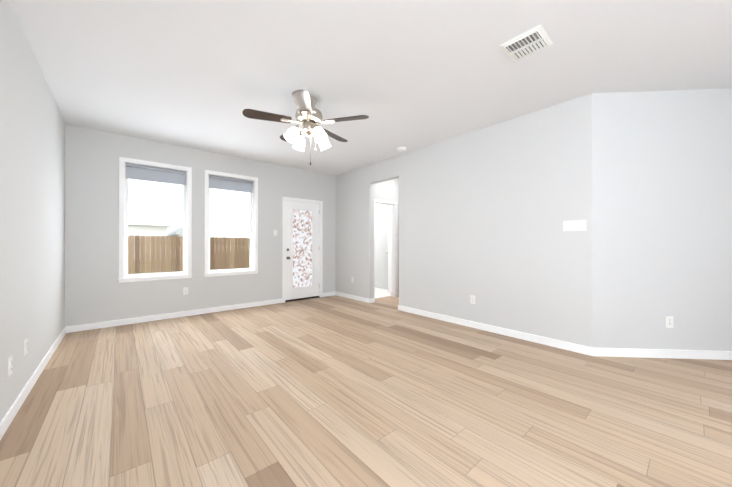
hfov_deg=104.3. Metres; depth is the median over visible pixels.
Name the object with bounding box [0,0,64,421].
wall
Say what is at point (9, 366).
electrical outlet
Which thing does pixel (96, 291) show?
wall
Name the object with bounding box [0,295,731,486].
floor
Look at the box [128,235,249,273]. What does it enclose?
fence
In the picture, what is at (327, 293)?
baseboard
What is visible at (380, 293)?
floor
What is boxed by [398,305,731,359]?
baseboard
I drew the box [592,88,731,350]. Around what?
wall
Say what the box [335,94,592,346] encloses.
wall
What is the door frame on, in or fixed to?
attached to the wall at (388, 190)
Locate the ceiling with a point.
(411, 75)
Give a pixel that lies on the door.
(302, 249)
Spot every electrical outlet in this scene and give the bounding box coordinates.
[8,356,11,376]
[24,338,27,355]
[183,287,187,294]
[470,295,474,303]
[665,316,672,327]
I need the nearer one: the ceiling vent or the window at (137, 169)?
the ceiling vent
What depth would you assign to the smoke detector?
4.61 m
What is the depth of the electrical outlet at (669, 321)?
2.90 m
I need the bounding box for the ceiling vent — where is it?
[500,24,552,60]
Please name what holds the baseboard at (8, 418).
attached to the wall at (32, 216)
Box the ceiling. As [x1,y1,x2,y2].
[9,0,731,174]
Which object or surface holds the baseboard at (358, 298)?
attached to the wall at (485, 213)
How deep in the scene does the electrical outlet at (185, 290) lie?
4.59 m
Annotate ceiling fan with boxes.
[242,89,368,164]
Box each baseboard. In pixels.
[0,327,67,439]
[66,299,282,332]
[323,291,335,296]
[336,292,371,302]
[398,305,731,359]
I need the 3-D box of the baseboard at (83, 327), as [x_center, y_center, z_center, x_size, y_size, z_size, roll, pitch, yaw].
[-2.787,1.132,4.701,2.966,0.088,0.013,0,0,-41]
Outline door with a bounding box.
[282,197,322,302]
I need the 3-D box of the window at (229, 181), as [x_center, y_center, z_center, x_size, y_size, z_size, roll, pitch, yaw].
[-2.411,-0.338,5.109,0.907,1.800,0.163,0,0,-41]
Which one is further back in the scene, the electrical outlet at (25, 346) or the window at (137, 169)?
the window at (137, 169)
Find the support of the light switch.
attached to the wall at (485, 213)
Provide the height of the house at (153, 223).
5.280 m
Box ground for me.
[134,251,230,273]
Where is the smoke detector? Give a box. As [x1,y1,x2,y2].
[397,146,405,151]
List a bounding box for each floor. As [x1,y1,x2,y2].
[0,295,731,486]
[375,288,391,298]
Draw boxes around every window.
[118,157,191,282]
[204,170,258,276]
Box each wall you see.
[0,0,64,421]
[65,124,334,326]
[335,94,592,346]
[374,178,398,291]
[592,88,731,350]
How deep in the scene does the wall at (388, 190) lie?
6.05 m
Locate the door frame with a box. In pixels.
[374,199,397,297]
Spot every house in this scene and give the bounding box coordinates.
[128,208,172,260]
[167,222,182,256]
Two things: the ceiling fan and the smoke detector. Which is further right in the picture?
the smoke detector
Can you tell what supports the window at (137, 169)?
in the wall at (96, 291)
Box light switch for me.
[563,220,585,230]
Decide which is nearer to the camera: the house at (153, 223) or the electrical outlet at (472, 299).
the electrical outlet at (472, 299)

